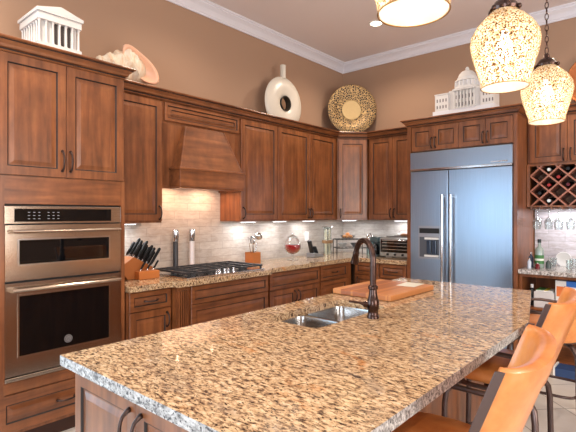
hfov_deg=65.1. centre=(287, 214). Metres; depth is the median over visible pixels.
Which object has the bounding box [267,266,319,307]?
base cabinet
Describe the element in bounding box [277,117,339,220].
upper cabinet
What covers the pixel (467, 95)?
model
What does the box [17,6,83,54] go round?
model
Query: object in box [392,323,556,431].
bar stool
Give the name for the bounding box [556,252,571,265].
plate
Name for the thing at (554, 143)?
upper cabinet
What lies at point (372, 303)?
kitchen faucet
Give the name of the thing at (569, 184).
wine bottle
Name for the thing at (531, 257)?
bottle
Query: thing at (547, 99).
pendant light
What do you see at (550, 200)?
wine bottle
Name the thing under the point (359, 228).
backsplash
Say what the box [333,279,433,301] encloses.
cutting board
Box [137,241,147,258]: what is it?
knife
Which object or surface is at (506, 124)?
tall cabinet
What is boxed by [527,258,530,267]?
bottle
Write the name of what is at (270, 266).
countertop
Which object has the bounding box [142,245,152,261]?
knife
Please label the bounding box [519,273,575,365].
bar cabinet
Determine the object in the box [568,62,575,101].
platter
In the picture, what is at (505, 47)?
pendant light
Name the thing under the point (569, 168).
wine bottle
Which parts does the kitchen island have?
door, handle, handle, door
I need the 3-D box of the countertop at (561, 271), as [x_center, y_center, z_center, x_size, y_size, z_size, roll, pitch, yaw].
[2.996,0.550,4.140,1.465,0.040,0.650,0,0,41]
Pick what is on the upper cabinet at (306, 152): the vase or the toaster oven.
the vase
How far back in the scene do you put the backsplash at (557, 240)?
4.74 m
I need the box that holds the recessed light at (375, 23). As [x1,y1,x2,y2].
[368,20,382,26]
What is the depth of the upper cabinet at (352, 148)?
5.85 m
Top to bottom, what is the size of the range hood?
0.839 m
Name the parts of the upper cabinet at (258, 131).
door, crown moulding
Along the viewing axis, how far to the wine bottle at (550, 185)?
4.57 m
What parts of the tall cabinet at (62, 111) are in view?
door, drawer, rail, rail, handle, handle, crown moulding, handle, door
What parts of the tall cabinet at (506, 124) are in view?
door, door, crown moulding, door, door, crown moulding, panel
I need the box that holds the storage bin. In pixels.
[534,290,554,307]
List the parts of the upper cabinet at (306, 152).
door, crown moulding, door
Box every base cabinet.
[125,287,170,339]
[189,275,267,325]
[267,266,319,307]
[319,262,350,295]
[355,262,379,283]
[380,263,406,279]
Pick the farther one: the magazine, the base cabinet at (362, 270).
the base cabinet at (362, 270)
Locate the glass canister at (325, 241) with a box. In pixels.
[322,226,332,254]
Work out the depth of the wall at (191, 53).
4.51 m
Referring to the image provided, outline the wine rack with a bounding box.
[527,162,575,208]
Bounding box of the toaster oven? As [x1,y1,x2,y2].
[380,237,406,257]
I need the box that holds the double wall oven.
[3,205,120,383]
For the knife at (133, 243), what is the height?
0.118 m
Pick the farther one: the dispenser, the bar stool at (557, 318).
the dispenser
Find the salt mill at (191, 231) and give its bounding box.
[189,229,194,264]
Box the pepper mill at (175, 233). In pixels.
[172,230,178,265]
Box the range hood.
[161,89,245,192]
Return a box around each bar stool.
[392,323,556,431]
[441,286,575,431]
[507,298,575,399]
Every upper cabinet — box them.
[123,79,166,222]
[220,108,281,220]
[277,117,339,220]
[336,131,368,219]
[367,126,406,219]
[528,103,575,164]
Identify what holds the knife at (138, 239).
in the knife block
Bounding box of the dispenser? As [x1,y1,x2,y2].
[284,232,300,259]
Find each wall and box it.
[0,0,342,259]
[343,17,575,284]
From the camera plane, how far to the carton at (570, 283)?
4.17 m
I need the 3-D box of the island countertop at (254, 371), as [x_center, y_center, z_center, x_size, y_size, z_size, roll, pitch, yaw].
[0.501,0.549,2.354,1.201,0.038,2.768,0,0,41]
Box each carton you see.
[555,279,566,299]
[566,280,575,288]
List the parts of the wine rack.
glass rail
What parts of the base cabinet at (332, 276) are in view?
drawer, drawer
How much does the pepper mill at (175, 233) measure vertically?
0.387 m
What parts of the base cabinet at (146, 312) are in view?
drawer, door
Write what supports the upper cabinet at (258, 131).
attached to the wall at (191, 53)
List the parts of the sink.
bowl, bowl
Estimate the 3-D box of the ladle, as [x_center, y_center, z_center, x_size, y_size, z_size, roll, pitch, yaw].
[-0.321,0.357,4.847,0.082,0.322,0.081,0,0,41]
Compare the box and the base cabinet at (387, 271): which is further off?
the base cabinet at (387, 271)
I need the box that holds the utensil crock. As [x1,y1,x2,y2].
[245,252,260,263]
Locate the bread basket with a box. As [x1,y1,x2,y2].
[340,235,354,238]
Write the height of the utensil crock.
0.129 m
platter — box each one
[328,85,375,131]
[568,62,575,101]
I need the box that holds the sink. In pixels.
[281,306,367,327]
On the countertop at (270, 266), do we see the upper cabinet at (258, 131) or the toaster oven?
the toaster oven
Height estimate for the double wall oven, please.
1.078 m
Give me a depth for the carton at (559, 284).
4.23 m
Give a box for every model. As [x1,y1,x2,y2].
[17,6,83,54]
[433,67,498,115]
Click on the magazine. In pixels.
(542, 289)
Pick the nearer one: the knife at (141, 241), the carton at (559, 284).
the knife at (141, 241)
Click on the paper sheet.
(408, 284)
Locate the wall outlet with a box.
[305,231,308,240]
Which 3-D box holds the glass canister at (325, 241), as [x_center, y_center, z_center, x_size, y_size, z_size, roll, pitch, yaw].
[0.522,0.343,5.970,0.072,0.372,0.144,0,0,41]
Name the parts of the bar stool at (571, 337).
leg, seat, armrest, armrest, backrest, leg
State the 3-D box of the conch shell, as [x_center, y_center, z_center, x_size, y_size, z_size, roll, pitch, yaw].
[-1.331,-1.200,3.728,0.501,0.359,0.283,0,0,-26]
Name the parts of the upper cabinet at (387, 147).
door, crown moulding, door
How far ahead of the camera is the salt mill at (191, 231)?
4.39 m
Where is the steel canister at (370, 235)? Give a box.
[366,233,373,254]
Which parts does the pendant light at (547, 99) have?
chain, lamp shade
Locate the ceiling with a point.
(339, 29)
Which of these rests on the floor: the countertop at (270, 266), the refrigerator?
the refrigerator
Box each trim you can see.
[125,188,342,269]
[166,0,344,73]
[343,1,575,73]
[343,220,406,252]
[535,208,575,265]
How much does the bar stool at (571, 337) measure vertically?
1.055 m
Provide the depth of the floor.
3.36 m
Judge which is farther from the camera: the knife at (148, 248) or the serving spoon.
the serving spoon
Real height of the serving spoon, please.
0.283 m
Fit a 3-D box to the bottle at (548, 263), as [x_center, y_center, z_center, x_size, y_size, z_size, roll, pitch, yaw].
[2.555,0.483,4.430,0.048,0.091,0.047,0,0,41]
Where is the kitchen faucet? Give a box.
[349,238,378,318]
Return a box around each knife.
[126,242,134,255]
[129,238,140,255]
[132,240,142,255]
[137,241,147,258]
[141,247,149,260]
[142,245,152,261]
[146,247,155,262]
[151,248,160,264]
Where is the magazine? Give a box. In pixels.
[536,287,554,292]
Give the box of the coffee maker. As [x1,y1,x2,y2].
[369,237,379,256]
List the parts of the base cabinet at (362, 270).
drawer, door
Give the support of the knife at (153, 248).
in the knife block
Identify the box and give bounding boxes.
[553,361,574,379]
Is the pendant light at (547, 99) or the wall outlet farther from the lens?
the wall outlet
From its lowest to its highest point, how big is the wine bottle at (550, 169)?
0.070 m
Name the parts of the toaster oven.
door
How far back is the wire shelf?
5.92 m
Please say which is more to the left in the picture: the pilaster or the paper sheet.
the pilaster
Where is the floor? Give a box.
[62,369,575,431]
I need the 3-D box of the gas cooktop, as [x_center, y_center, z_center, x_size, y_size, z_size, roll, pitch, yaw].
[-0.712,0.503,4.168,0.510,0.052,0.900,0,0,41]
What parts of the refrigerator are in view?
door, handle, handle, grille panel, door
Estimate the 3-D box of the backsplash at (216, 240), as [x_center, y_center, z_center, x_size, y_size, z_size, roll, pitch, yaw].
[-0.419,0.089,5.104,0.012,0.879,3.698,0,0,41]
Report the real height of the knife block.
0.184 m
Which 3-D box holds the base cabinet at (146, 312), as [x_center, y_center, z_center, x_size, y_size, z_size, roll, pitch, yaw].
[-1.256,1.013,3.634,0.628,0.874,0.388,0,0,41]
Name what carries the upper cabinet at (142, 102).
attached to the wall at (191, 53)
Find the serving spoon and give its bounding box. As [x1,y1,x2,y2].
[251,237,254,252]
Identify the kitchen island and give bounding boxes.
[75,314,485,431]
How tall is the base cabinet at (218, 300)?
0.874 m
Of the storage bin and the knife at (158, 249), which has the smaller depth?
the knife at (158, 249)
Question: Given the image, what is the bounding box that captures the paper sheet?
[397,282,422,286]
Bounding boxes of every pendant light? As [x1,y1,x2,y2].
[375,0,450,27]
[470,0,541,93]
[520,0,574,125]
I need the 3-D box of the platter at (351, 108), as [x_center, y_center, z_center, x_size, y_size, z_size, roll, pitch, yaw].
[0.852,-1.394,6.017,0.654,0.662,0.126,0,0,-4]
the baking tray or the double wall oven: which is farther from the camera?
the baking tray
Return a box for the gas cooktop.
[155,261,263,279]
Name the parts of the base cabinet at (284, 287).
door, drawer, door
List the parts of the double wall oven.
trim, control panel, oven door, oven door, window trim, window trim, handle, handle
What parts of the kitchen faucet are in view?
lever, spout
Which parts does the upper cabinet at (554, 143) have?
door, crown moulding, door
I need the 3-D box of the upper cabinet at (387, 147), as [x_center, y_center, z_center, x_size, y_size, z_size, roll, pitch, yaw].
[1.378,-0.497,5.731,0.728,1.135,0.382,0,0,41]
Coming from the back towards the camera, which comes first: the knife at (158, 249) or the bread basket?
the bread basket
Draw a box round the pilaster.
[171,286,189,329]
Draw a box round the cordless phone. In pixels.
[306,240,323,257]
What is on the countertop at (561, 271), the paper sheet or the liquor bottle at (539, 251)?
the liquor bottle at (539, 251)
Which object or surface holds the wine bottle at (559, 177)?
in the wine rack
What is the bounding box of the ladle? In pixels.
[254,233,261,251]
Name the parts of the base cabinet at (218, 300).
drawer, drawer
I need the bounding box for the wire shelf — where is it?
[333,238,367,254]
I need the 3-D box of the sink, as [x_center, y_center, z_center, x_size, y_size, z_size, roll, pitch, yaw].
[0.226,0.661,2.453,0.360,0.185,0.690,0,0,41]
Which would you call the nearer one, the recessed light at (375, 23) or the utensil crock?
the utensil crock
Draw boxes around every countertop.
[60,278,530,431]
[125,251,406,292]
[518,264,575,277]
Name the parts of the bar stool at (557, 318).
leg, leg, seat, seat frame, armrest, leg, leg, backrest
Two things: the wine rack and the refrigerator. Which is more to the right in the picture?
the wine rack
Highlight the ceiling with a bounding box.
[209,0,575,61]
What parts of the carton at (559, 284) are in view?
printed panel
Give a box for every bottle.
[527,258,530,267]
[528,252,533,266]
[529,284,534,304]
[535,239,543,267]
[538,190,546,195]
[546,259,550,268]
[547,167,554,172]
[547,182,555,187]
[547,198,556,203]
[557,174,565,180]
[566,166,574,171]
[566,182,574,187]
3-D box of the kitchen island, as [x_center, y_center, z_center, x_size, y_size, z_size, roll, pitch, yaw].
[0.328,1.010,2.468,0.740,0.880,2.723,0,0,41]
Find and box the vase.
[265,64,300,120]
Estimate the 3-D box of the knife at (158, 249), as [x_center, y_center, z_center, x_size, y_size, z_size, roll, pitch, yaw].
[-1.134,0.358,3.854,0.098,0.149,0.028,0,0,-37]
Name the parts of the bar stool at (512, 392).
seat, armrest, backrest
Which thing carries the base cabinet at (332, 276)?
on the floor
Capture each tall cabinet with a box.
[0,33,135,431]
[400,103,533,350]
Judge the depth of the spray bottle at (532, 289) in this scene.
4.43 m
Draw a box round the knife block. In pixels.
[125,256,159,279]
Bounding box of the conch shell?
[96,44,158,84]
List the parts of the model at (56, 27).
doorway, doorway, doorway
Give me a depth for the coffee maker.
5.71 m
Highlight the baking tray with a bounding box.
[386,235,406,237]
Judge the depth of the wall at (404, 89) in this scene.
5.71 m
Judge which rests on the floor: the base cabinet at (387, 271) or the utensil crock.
the base cabinet at (387, 271)
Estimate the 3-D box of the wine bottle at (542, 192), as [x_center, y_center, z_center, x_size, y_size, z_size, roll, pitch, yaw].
[2.635,-0.216,4.670,0.069,0.070,0.278,0,0,41]
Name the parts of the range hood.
panel, crown moulding, moulding, moulding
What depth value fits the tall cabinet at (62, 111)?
2.92 m
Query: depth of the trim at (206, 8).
5.13 m
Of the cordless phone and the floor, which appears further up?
the cordless phone
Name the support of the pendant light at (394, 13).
hanging from the ceiling
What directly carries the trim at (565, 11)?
attached to the wall at (404, 89)
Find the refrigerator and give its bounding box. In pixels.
[410,144,512,349]

